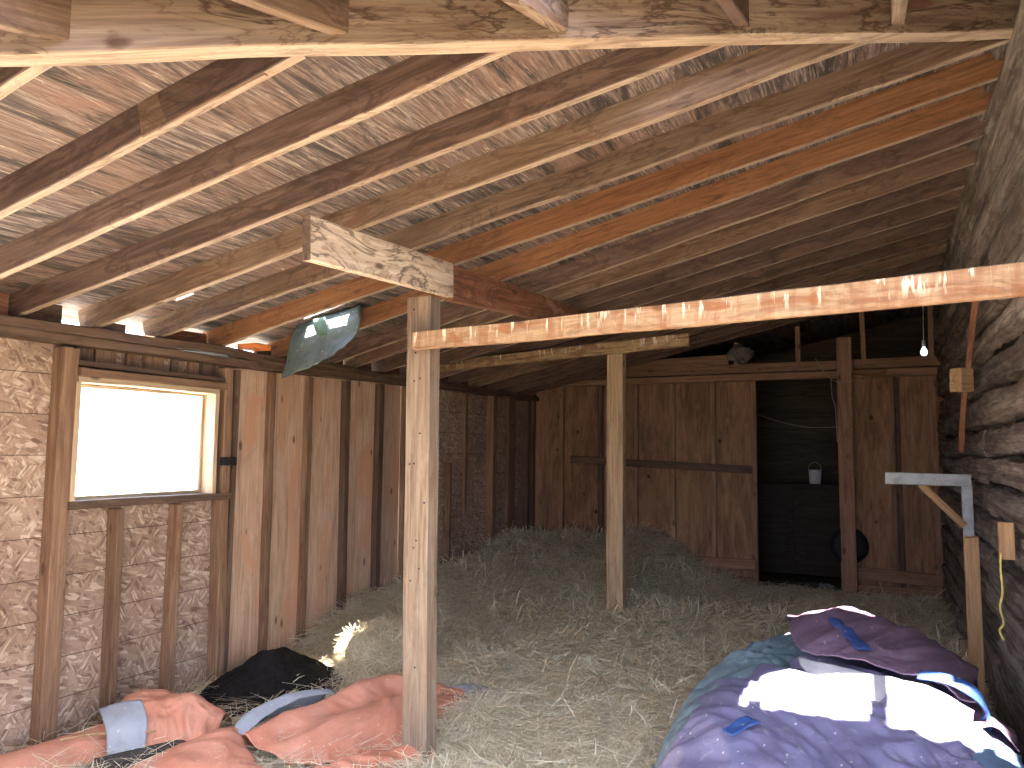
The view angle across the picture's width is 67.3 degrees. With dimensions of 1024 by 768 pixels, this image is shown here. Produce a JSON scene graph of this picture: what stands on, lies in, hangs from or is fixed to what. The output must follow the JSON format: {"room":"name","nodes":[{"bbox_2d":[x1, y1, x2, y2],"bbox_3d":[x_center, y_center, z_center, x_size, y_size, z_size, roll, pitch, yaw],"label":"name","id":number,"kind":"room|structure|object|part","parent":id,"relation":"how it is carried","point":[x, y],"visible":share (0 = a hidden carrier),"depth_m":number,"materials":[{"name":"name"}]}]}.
{"room":"farm building","nodes":[
{"label":"farm building","id":0,"kind":"room"},
{"bbox_2d":[0,293,538,754],"bbox_3d":[-1.336,0.947,6.510,0.176,2.384,12.500,-2,-5,26],"label":"wall","id":1,"kind":"structure","parent":0,"point":[99,607],"depth_m":5.12,"materials":[{"name":"brown wood"}]},
{"bbox_2d":[0,66,52,99],"bbox_3d":[-2.240,-0.742,2.620,2.014,0.588,0.051,-2,-5,25],"label":"rafter","id":2,"kind":"object","parent":1,"relation":"on","point":[12,79],"visible":0.37,"depth_m":2.26,"materials":[{"name":"brown wood"}]},
{"bbox_3d":[-2.963,-0.328,3.204,0.154,0.064,4.950,-2,-5,26],"label":"plate","id":3,"kind":"part","parent":1,"relation":"part of","materials":[{"name":"brown wood"}]},
{"bbox_2d":[67,376,230,509],"bbox_3d":[-2.229,0.367,4.760,0.172,0.741,1.150,-2,-5,26],"label":"window","id":4,"kind":"structure","parent":1,"relation":"in","point":[205,490],"depth_m":4.83,"materials":[{"name":"brown wood"}]},
{"bbox_3d":[-2.286,0.676,4.698,0.022,0.024,0.960,-2,-5,26],"label":"sash","id":5,"kind":"part","parent":4,"relation":"part of","materials":[{"name":"brown wood"}]},
{"bbox_3d":[-2.282,0.040,4.753,0.021,0.025,0.960,-2,-5,26],"label":"sash","id":6,"kind":"part","parent":4,"relation":"part of","materials":[{"name":"brown wood"}]},
{"bbox_3d":[-2.232,0.712,4.731,0.172,0.049,1.150,-2,-5,26],"label":"sill","id":7,"kind":"part","parent":4,"relation":"part of","materials":[{"name":"brown wood"}]},
{"bbox_3d":[-2.084,0.395,5.144,0.022,0.660,0.024,-2,-5,26],"label":"sash","id":8,"kind":"part","parent":4,"relation":"part of","materials":[{"name":"brown wood"}]},
{"bbox_2d":[0,56,306,218],"bbox_3d":[-1.808,-0.774,2.915,2.541,0.711,0.053,-2,-5,25],"label":"rafter","id":9,"kind":"object","parent":1,"relation":"on","point":[216,83],"visible":0.88,"depth_m":2.67,"materials":[{"name":"brown wood"}]},
{"bbox_2d":[237,343,270,351],"bbox_3d":[-1.805,-0.257,5.385,0.160,0.035,0.160,-2,-5,26],"label":"scrap","id":10,"kind":"object","parent":1,"relation":"on","point":[254,347],"visible":0.98,"depth_m":5.33,"materials":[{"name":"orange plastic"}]},
{"bbox_2d":[0,52,511,278],"bbox_3d":[-1.408,-0.814,3.146,3.072,0.837,0.050,-1,-5,23],"label":"rafter","id":11,"kind":"object","parent":1,"relation":"on","point":[394,85],"visible":0.87,"depth_m":2.97,"materials":[{"name":"brown wood"}]},
{"bbox_3d":[-1.865,-0.193,5.475,0.176,0.080,10.000,-2,-5,26],"label":"plate","id":12,"kind":"part","parent":1,"relation":"part of","materials":[{"name":"brown wood"}]},
{"bbox_2d":[8,45,725,316],"bbox_3d":[-0.946,-0.853,3.421,3.678,0.969,0.049,-1,-5,21],"label":"rafter","id":13,"kind":"object","parent":1,"relation":"on","point":[620,67],"visible":0.86,"depth_m":3.28,"materials":[{"name":"brown wood"}]},
{"bbox_3d":[-0.815,0.016,7.690,0.150,0.062,5.081,-2,-4,26],"label":"plate","id":14,"kind":"part","parent":1,"relation":"part of","materials":[{"name":"brown wood"}]},
{"bbox_2d":[78,43,866,327],"bbox_3d":[-0.548,-0.878,3.695,4.156,1.082,0.056,-1,-5,22],"label":"rafter","id":15,"kind":"object","parent":1,"relation":"on","point":[766,63],"visible":0.74,"depth_m":3.48,"materials":[{"name":"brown wood"}]},
{"bbox_2d":[0,0,1019,66],"bbox_3d":[-0.796,-1.065,2.265,6.110,1.247,0.096,2,-5,-15],"label":"beam","id":16,"kind":"structure","parent":1,"relation":"on","point":[102,32],"depth_m":2.42,"materials":[{"name":"brown wood"}]},
{"bbox_2d":[0,0,71,39],"bbox_3d":[-1.725,-0.796,1.057,0.048,0.773,2.420,-2,-5,26],"label":"rafter","id":17,"kind":"object","parent":16,"relation":"attached to","point":[41,19],"visible":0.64,"depth_m":2.02,"materials":[{"name":"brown wood"}]},
{"bbox_2d":[230,0,348,34],"bbox_3d":[-1.119,-0.858,1.036,0.048,0.906,2.894,-2,-5,25],"label":"rafter","id":18,"kind":"object","parent":16,"relation":"attached to","point":[329,17],"visible":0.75,"depth_m":2.17,"materials":[{"name":"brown wood"}]},
{"bbox_2d":[501,0,568,31],"bbox_3d":[-0.542,-0.913,1.015,0.049,1.023,3.346,-2,-5,25],"label":"rafter","id":19,"kind":"object","parent":16,"relation":"attached to","point":[553,15],"visible":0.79,"depth_m":2.36,"materials":[{"name":"brown wood"}]},
{"bbox_2d":[716,0,748,25],"bbox_3d":[0.007,-0.971,0.994,0.049,1.138,3.775,-2,-5,25],"label":"rafter","id":20,"kind":"object","parent":16,"relation":"attached to","point":[737,11],"visible":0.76,"depth_m":2.52,"materials":[{"name":"brown wood"}]},
{"bbox_2d":[891,0,907,24],"bbox_3d":[0.546,-1.021,0.975,0.050,1.248,4.197,-2,-5,26],"label":"rafter","id":21,"kind":"object","parent":16,"relation":"attached to","point":[898,7],"visible":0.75,"depth_m":2.69,"materials":[{"name":"brown wood"}]},
{"bbox_2d":[142,39,1009,337],"bbox_3d":[-0.104,-0.913,3.988,4.711,1.200,0.055,-1,-5,22],"label":"rafter","id":22,"kind":"object","parent":1,"relation":"on","point":[910,60],"visible":0.84,"depth_m":3.72,"materials":[{"name":"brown wood"}]},
{"bbox_2d":[203,52,1003,345],"bbox_3d":[0.081,-0.881,4.360,4.714,1.213,0.053,-1,-5,23],"label":"rafter","id":23,"kind":"object","parent":1,"relation":"on","point":[978,71],"visible":0.77,"depth_m":4.04,"materials":[{"name":"orange wood"}]},
{"bbox_2d":[267,86,991,357],"bbox_3d":[0.290,-0.841,4.795,4.710,1.210,0.058,-2,-5,26],"label":"rafter","id":24,"kind":"object","parent":1,"relation":"on","point":[972,103],"visible":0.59,"depth_m":4.35,"materials":[{"name":"orange wood"}]},
{"bbox_2d":[321,116,985,362],"bbox_3d":[0.491,-0.806,5.215,4.716,1.206,0.053,-2,-5,28],"label":"rafter","id":25,"kind":"object","parent":1,"relation":"on","point":[880,161],"visible":0.68,"depth_m":4.77,"materials":[{"name":"brown wood"}]},
{"bbox_2d":[343,145,977,366],"bbox_3d":[0.651,-0.779,5.551,4.710,1.211,0.056,-2,-5,26],"label":"rafter","id":26,"kind":"object","parent":1,"relation":"on","point":[894,180],"visible":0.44,"depth_m":5.10,"materials":[{"name":"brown wood"}]},
{"bbox_2d":[519,316,816,394],"bbox_3d":[2.178,-0.490,8.729,4.712,1.202,0.057,-2,-5,26],"label":"rafter","id":27,"kind":"object","parent":1,"relation":"on","point":[780,322],"visible":0.29,"depth_m":8.87,"materials":[{"name":"brown wood"}]},
{"bbox_2d":[372,169,967,372],"bbox_3d":[0.825,-0.744,5.910,4.712,1.203,0.053,-2,-5,26],"label":"rafter","id":28,"kind":"object","parent":1,"relation":"on","point":[955,180],"visible":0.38,"depth_m":5.44,"materials":[{"name":"brown wood"}]},
{"bbox_2d":[399,190,960,375],"bbox_3d":[1.014,-0.708,6.304,4.712,1.202,0.053,-2,-5,26],"label":"rafter","id":29,"kind":"object","parent":1,"relation":"on","point":[949,201],"visible":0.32,"depth_m":5.84,"materials":[{"name":"brown wood"}]},
{"bbox_2d":[439,209,955,378],"bbox_3d":[1.210,-0.666,6.710,4.712,1.201,0.057,-2,-5,26],"label":"rafter","id":30,"kind":"object","parent":1,"relation":"on","point":[946,219],"visible":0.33,"depth_m":6.19,"materials":[{"name":"brown wood"}]},
{"bbox_2d":[448,227,950,383],"bbox_3d":[1.402,-0.639,7.114,4.712,1.200,0.054,-2,-5,26],"label":"rafter","id":31,"kind":"object","parent":1,"relation":"on","point":[943,234],"visible":0.27,"depth_m":6.57,"materials":[{"name":"brown wood"}]},
{"bbox_2d":[469,240,946,386],"bbox_3d":[1.597,-0.602,7.519,4.711,1.207,0.056,-2,-5,26],"label":"rafter","id":32,"kind":"object","parent":1,"relation":"on","point":[934,249],"visible":0.27,"depth_m":6.91,"materials":[{"name":"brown wood"}]},
{"bbox_2d":[487,253,943,389],"bbox_3d":[1.795,-0.562,7.931,4.712,1.201,0.055,-2,-5,26],"label":"rafter","id":33,"kind":"object","parent":1,"relation":"on","point":[937,260],"visible":0.27,"depth_m":7.94,"materials":[{"name":"brown wood"}]},
{"bbox_2d":[505,266,939,392],"bbox_3d":[1.991,-0.528,8.341,4.711,1.206,0.054,-2,-5,26],"label":"rafter","id":34,"kind":"object","parent":1,"relation":"on","point":[734,327],"visible":0.3,"depth_m":8.57,"materials":[{"name":"brown wood"}]},
{"bbox_2d":[76,571,841,732],"bbox_3d":[0.736,2.080,5.415,4.950,0.014,12.500,-2,-5,26],"label":"floor","id":35,"kind":"structure","parent":0,"point":[768,577],"depth_m":9.78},
{"bbox_2d":[401,296,439,758],"bbox_3d":[-0.469,0.747,3.963,0.150,2.410,0.106,-2,-6,25],"label":"support post","id":36,"kind":"object","parent":35,"relation":"on","point":[419,673],"visible":0.94,"depth_m":3.92,"materials":[{"name":"brown wood"}]},
{"bbox_2d":[302,215,452,297],"bbox_3d":[-0.575,-0.565,3.573,0.043,0.233,1.124,-2,-5,26],"label":"header beam","id":37,"kind":"structure","parent":36,"relation":"on","point":[324,243],"depth_m":3.43,"materials":[{"name":"brown wood"}]},
{"bbox_2d":[445,265,590,318],"bbox_3d":[0.186,-0.496,5.173,0.053,0.309,2.430,-2,-5,26],"label":"header beam","id":38,"kind":"structure","parent":36,"relation":"on","point":[470,288],"depth_m":4.60,"materials":[{"name":"red wood"}]},
{"bbox_2d":[412,262,1023,349],"bbox_3d":[0.545,-0.263,3.075,2.745,0.101,0.054,-3,-6,41],"label":"cross beam","id":39,"kind":"structure","parent":36,"relation":"attached to","point":[1001,281],"depth_m":2.74,"materials":[{"name":"brown wood"}]},
{"bbox_2d":[0,520,995,767],"bbox_3d":[0.176,1.575,4.354,4.640,0.806,9.830,-2,-5,26],"label":"hay","id":40,"kind":"object","parent":35,"relation":"on","point":[524,617],"visible":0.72,"depth_m":5.91,"materials":[{"name":"plant"}]},
{"bbox_2d":[0,689,231,767],"bbox_3d":[-2.147,1.783,3.984,1.338,0.263,0.727,3,-5,-24],"label":"blanket","id":41,"kind":"object","parent":40,"relation":"on","point":[164,711],"visible":0.89,"depth_m":3.98,"materials":[{"name":"orange fabric"}]},
{"bbox_2d":[60,730,155,741],"bbox_3d":[-2.050,1.783,3.915,0.444,0.021,0.056,2,-5,-14],"label":"stick","id":42,"kind":"object","parent":41,"relation":"on","point":[149,731],"visible":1,"depth_m":3.90,"materials":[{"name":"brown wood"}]},
{"bbox_2d":[94,740,185,767],"bbox_3d":[-1.787,1.869,3.889,0.564,0.063,0.120,4,-6,-39],"label":"plank","id":43,"kind":"object","parent":40,"relation":"on","point":[128,755],"visible":0.42,"depth_m":3.79,"materials":[{"name":"grey wood"}]},
{"bbox_2d":[199,647,348,716],"bbox_3d":[-1.540,1.891,5.044,0.912,0.324,1.210,-2,-5,26],"label":"blanket","id":44,"kind":"object","parent":40,"relation":"on","point":[264,673],"visible":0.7,"depth_m":4.85,"materials":[{"name":"black fabric"}]},
{"bbox_2d":[130,674,502,767],"bbox_3d":[-0.842,1.833,4.089,2.192,0.243,1.076,4,-6,-39],"label":"blanket","id":45,"kind":"object","parent":40,"relation":"on","point":[372,707],"visible":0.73,"depth_m":4.03,"materials":[{"name":"fabric"}]},
{"bbox_2d":[326,614,402,683],"bbox_3d":[-0.905,1.800,5.247,0.701,0.438,0.654,-2,-5,26],"label":"clump","id":46,"kind":"object","parent":40,"relation":"on","point":[378,651],"visible":0.88,"depth_m":5.08,"materials":[{"name":"plant"}]},
{"bbox_2d":[655,633,808,767],"bbox_3d":[1.205,1.572,3.828,0.866,0.681,2.196,-1,-5,23],"label":"blanket","id":47,"kind":"object","parent":40,"relation":"on","point":[778,650],"visible":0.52,"depth_m":3.57,"materials":[{"name":"fabric"}]},
{"bbox_2d":[652,654,1014,767],"bbox_3d":[1.218,1.520,3.137,1.485,0.700,2.148,-2,-5,26],"label":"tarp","id":48,"kind":"object","parent":40,"relation":"on","point":[775,716],"visible":0.78,"depth_m":2.74,"materials":[{"name":"purple fabric"}]},
{"bbox_2d":[787,606,991,732],"bbox_3d":[1.682,1.242,3.506,0.801,0.322,1.318,-1,-5,20],"label":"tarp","id":49,"kind":"object","parent":48,"relation":"on","point":[845,632],"visible":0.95,"depth_m":3.23,"materials":[{"name":"purple fabric"}]},
{"bbox_3d":[1.514,1.126,3.518,0.073,0.050,0.538,0,-5,7],"label":"trim","id":50,"kind":"part","parent":49,"relation":"part of","materials":[{"name":"fabric"}]},
{"bbox_3d":[1.692,1.236,2.943,0.248,0.238,0.108,-2,-5,26],"label":"trim","id":51,"kind":"part","parent":49,"relation":"part of","materials":[{"name":"white fabric"}]},
{"bbox_2d":[961,741,1023,767],"bbox_3d":[1.614,1.283,2.584,0.225,0.088,0.510,-2,-5,26],"label":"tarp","id":52,"kind":"object","parent":48,"relation":"on","point":[989,756],"visible":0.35,"depth_m":2.58,"materials":[{"name":"teal fabric"}]},
{"bbox_2d":[968,702,1019,751],"bbox_3d":[1.888,1.361,3.116,0.223,0.161,0.628,-2,-5,26],"label":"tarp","id":53,"kind":"object","parent":48,"relation":"on","point":[994,722],"visible":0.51,"depth_m":2.91,"materials":[{"name":"fabric"}]},
{"bbox_2d":[606,353,625,617],"bbox_3d":[0.910,0.965,6.711,0.150,2.465,0.104,-2,-5,26],"label":"support post","id":54,"kind":"object","parent":35,"relation":"on","point":[616,363],"visible":0.89,"depth_m":6.67,"materials":[{"name":"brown wood"}]},
{"bbox_2d":[439,333,690,371],"bbox_3d":[0.334,-0.268,7.023,2.590,0.246,0.050,-2,-5,26],"label":"tie beam","id":55,"kind":"structure","parent":54,"relation":"on","point":[676,340],"depth_m":6.88,"materials":[{"name":"brown wood"}]},
{"bbox_2d":[773,580,829,584],"bbox_3d":[3.433,2.360,9.132,0.618,0.031,0.102,0,-5,12],"label":"board","id":56,"kind":"object","parent":35,"relation":"on","point":[774,581],"visible":0.88,"depth_m":9.11,"materials":[{"name":"grey wood"}]},
{"bbox_2d":[816,583,837,591],"bbox_3d":[3.444,2.269,8.435,0.221,0.166,0.215,1,-5,-8],"label":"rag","id":57,"kind":"object","parent":35,"relation":"on","point":[826,585],"visible":0.4,"depth_m":8.40,"materials":[{"name":"grey fabric"}]},
{"bbox_2d":[836,337,857,595],"bbox_3d":[3.538,0.911,8.126,0.148,2.820,0.051,-2,-5,26],"label":"post","id":58,"kind":"object","parent":35,"relation":"on","point":[843,345],"visible":0.91,"depth_m":8.11,"materials":[{"name":"brown wood"}]},
{"bbox_2d":[815,358,853,382],"bbox_3d":[3.453,-0.150,8.248,0.390,0.289,0.061,-2,-6,30],"label":"wire","id":59,"kind":"object","parent":58,"relation":"attached to","point":[815,358],"visible":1,"depth_m":8.20,"materials":[{"name":"grey metal"}]},
{"bbox_2d":[958,639,967,661],"bbox_3d":[2.989,1.878,5.075,0.061,0.370,0.037,-2,-5,26],"label":"board","id":60,"kind":"object","parent":35,"relation":"on","point":[963,643],"visible":0.24,"depth_m":5.07,"materials":[{"name":"brown wood"}]},
{"bbox_2d":[963,535,985,700],"bbox_3d":[2.619,1.428,4.346,0.077,1.124,0.042,-2,-4,25],"label":"board","id":61,"kind":"object","parent":35,"relation":"on","point":[971,543],"visible":0.71,"depth_m":4.34,"materials":[{"name":"brown wood"}]},
{"bbox_3d":[3.644,1.828,9.817,1.380,1.120,0.560,-2,-5,26],"label":"base cabinet","id":62,"kind":"object","parent":35,"relation":"on","visible":0},
{"bbox_2d":[758,481,838,487],"bbox_3d":[3.649,1.290,9.862,1.380,0.040,0.560,-2,-5,26],"label":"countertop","id":63,"kind":"structure","parent":62,"relation":"on","point":[760,483],"depth_m":9.66,"materials":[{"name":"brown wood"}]},
{"bbox_2d":[808,462,820,483],"bbox_3d":[3.819,1.120,9.696,0.156,0.272,0.156,-2,-5,26],"label":"pail","id":64,"kind":"object","parent":63,"relation":"on","point":[814,475],"visible":1,"depth_m":9.63,"materials":[{"name":"white metal"}]},
{"bbox_2d":[0,43,991,379],"bbox_3d":[0.643,-0.764,5.574,5.003,1.296,12.650,-2,-5,26],"label":"ceiling","id":65,"kind":"structure","parent":0,"point":[60,105],"depth_m":3.31,"materials":[{"name":"brown wood"}]},
{"bbox_2d":[282,304,360,377],"bbox_3d":[-1.293,-0.290,5.222,0.589,0.509,0.214,-2,-5,26],"label":"felt","id":66,"kind":"object","parent":65,"relation":"hanging from","point":[315,340],"visible":1,"depth_m":5.21,"materials":[{"name":"grey fabric"}]},
{"bbox_2d":[920,315,927,355],"bbox_3d":[4.521,-0.627,8.457,0.072,0.640,0.072,-2,-5,26],"label":"light bulb","id":67,"kind":"object","parent":65,"relation":"hanging from","point":[924,351],"visible":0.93,"depth_m":8.42,"materials":[{"name":"white glass"}]},
{"bbox_3d":[4.519,-0.358,8.434,0.072,0.100,0.072,-2,-5,26],"label":"glass","id":68,"kind":"part","parent":67,"relation":"part of","materials":[{"name":"white glass"}]},
{"bbox_2d":[529,305,946,602],"bbox_3d":[2.293,0.727,8.856,4.770,3.286,0.129,-2,-5,26],"label":"wall","id":69,"kind":"structure","parent":0,"point":[692,442],"depth_m":8.81,"materials":[{"name":"brown wood"}]},
{"bbox_3d":[1.459,1.189,9.275,2.880,2.420,0.020,-2,-5,26],"label":"plywood panel","id":70,"kind":"part","parent":69,"relation":"part of","materials":[{"name":"brown wood"}]},
{"bbox_3d":[1.714,0.949,9.080,2.182,0.087,0.044,1,-4,26],"label":"rail","id":71,"kind":"part","parent":69,"relation":"part of","materials":[{"name":"brown wood"}]},
{"bbox_3d":[1.948,-0.246,9.092,1.200,0.126,0.033,-3,-6,25],"label":"plate","id":72,"kind":"part","parent":69,"relation":"part of","materials":[{"name":"brown wood"}]},
{"bbox_2d":[727,344,754,364],"bbox_3d":[2.605,-0.335,8.762,0.308,0.243,0.153,-2,-5,26],"label":"nest","id":73,"kind":"object","parent":69,"relation":"on","point":[741,354],"visible":1,"depth_m":8.71,"materials":[{"name":"brown plant"}]},
{"bbox_3d":[2.302,-0.060,8.916,4.680,0.083,0.118,-2,-5,25],"label":"plate","id":74,"kind":"part","parent":69,"relation":"part of","materials":[{"name":"brown wood"}]},
{"bbox_3d":[2.316,-0.161,8.952,4.680,0.108,0.066,-2,-6,25],"label":"plate","id":75,"kind":"part","parent":69,"relation":"part of","materials":[{"name":"brown wood"}]},
{"bbox_2d":[756,414,831,427],"bbox_3d":[3.127,0.402,8.467,0.852,0.163,0.010,-2,-5,26],"label":"cord","id":76,"kind":"object","parent":69,"relation":"attached to","point":[756,414],"visible":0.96,"depth_m":8.46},
{"bbox_2d":[830,379,837,442],"bbox_3d":[3.468,0.281,8.281,0.060,0.700,0.012,-2,-5,26],"label":"wire","id":77,"kind":"object","parent":69,"relation":"hanging from","point":[830,379],"visible":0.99,"depth_m":8.27,"materials":[{"name":"grey metal"}]},
{"bbox_2d":[830,528,868,562],"bbox_3d":[3.561,1.712,8.130,0.384,0.384,0.121,-2,-5,26],"label":"bucket","id":78,"kind":"object","parent":69,"relation":"hanging from","point":[862,546],"visible":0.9,"depth_m":8.12,"materials":[{"name":"black rubber"}]},
{"bbox_3d":[3.994,1.111,8.066,1.040,2.420,0.020,-2,-5,26],"label":"plywood panel","id":79,"kind":"part","parent":69,"relation":"part of","materials":[{"name":"brown wood"}]},
{"bbox_2d":[694,314,939,482],"bbox_3d":[2.868,0.677,10.053,4.780,3.602,2.450,-2,-5,26],"label":"wall","id":80,"kind":"structure","parent":0,"point":[786,452],"depth_m":10.74,"materials":[{"name":"black wood"}]},
{"bbox_3d":[3.391,0.823,11.141,4.780,3.500,0.020,-2,-5,26],"label":"panel","id":81,"kind":"part","parent":80,"relation":"part of","materials":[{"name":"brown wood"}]},
{"bbox_3d":[5.010,0.660,9.026,0.030,3.500,2.450,-2,-5,26],"label":"panel","id":82,"kind":"part","parent":80,"relation":"part of","materials":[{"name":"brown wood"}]},
{"bbox_2d":[932,0,1023,763],"bbox_3d":[2.297,0.170,3.473,0.176,3.690,10.050,-2,-5,26],"label":"wall","id":83,"kind":"structure","parent":0,"point":[987,229],"depth_m":4.00,"materials":[{"name":"brown wood"}]},
{"bbox_2d":[885,472,974,570],"bbox_3d":[2.646,0.868,4.876,0.488,0.603,0.064,-2,-5,26],"label":"shelf bracket","id":84,"kind":"object","parent":83,"relation":"attached to","point":[966,522],"visible":0.9,"depth_m":4.82,"materials":[{"name":"grey metal"}]},
{"bbox_3d":[2.640,0.606,4.890,0.480,0.076,0.043,-1,-5,26],"label":"arm","id":85,"kind":"part","parent":84,"relation":"part of","materials":[{"name":"grey paint"}]},
{"bbox_2d":[958,301,978,451],"bbox_3d":[2.699,-0.033,4.563,0.043,0.866,0.819,-2,-5,23],"label":"board","id":86,"kind":"object","parent":83,"relation":"attached to","point":[974,307],"visible":0.79,"depth_m":4.48,"materials":[{"name":"red wood"}]},
{"bbox_2d":[949,367,973,392],"bbox_3d":[2.653,-0.023,4.538,0.090,0.140,0.090,2,-5,-12],"label":"wood block","id":87,"kind":"object","parent":86,"relation":"attached to","point":[961,379],"visible":1,"depth_m":4.50,"materials":[{"name":"brown wood"}]},
{"bbox_2d":[997,522,1015,559],"bbox_3d":[2.168,0.687,3.372,0.060,0.160,0.036,-2,-5,26],"label":"wood block","id":88,"kind":"object","parent":83,"relation":"attached to","point":[1006,532],"visible":0.98,"depth_m":3.36,"materials":[{"name":"brown wood"}]},
{"bbox_2d":[998,552,1004,639],"bbox_3d":[2.148,0.934,3.377,0.025,0.392,0.102,-2,-5,26],"label":"twine","id":89,"kind":"object","parent":88,"relation":"hanging from","point":[1000,558],"visible":1,"depth_m":3.35,"materials":[{"name":"yellow fabric"}]},
{"label":"outside","id":90,"kind":"structure","parent":0,"visible":0},
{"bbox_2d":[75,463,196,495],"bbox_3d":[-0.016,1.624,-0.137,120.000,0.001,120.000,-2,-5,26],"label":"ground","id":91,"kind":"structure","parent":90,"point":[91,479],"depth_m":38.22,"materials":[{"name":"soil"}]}
]}

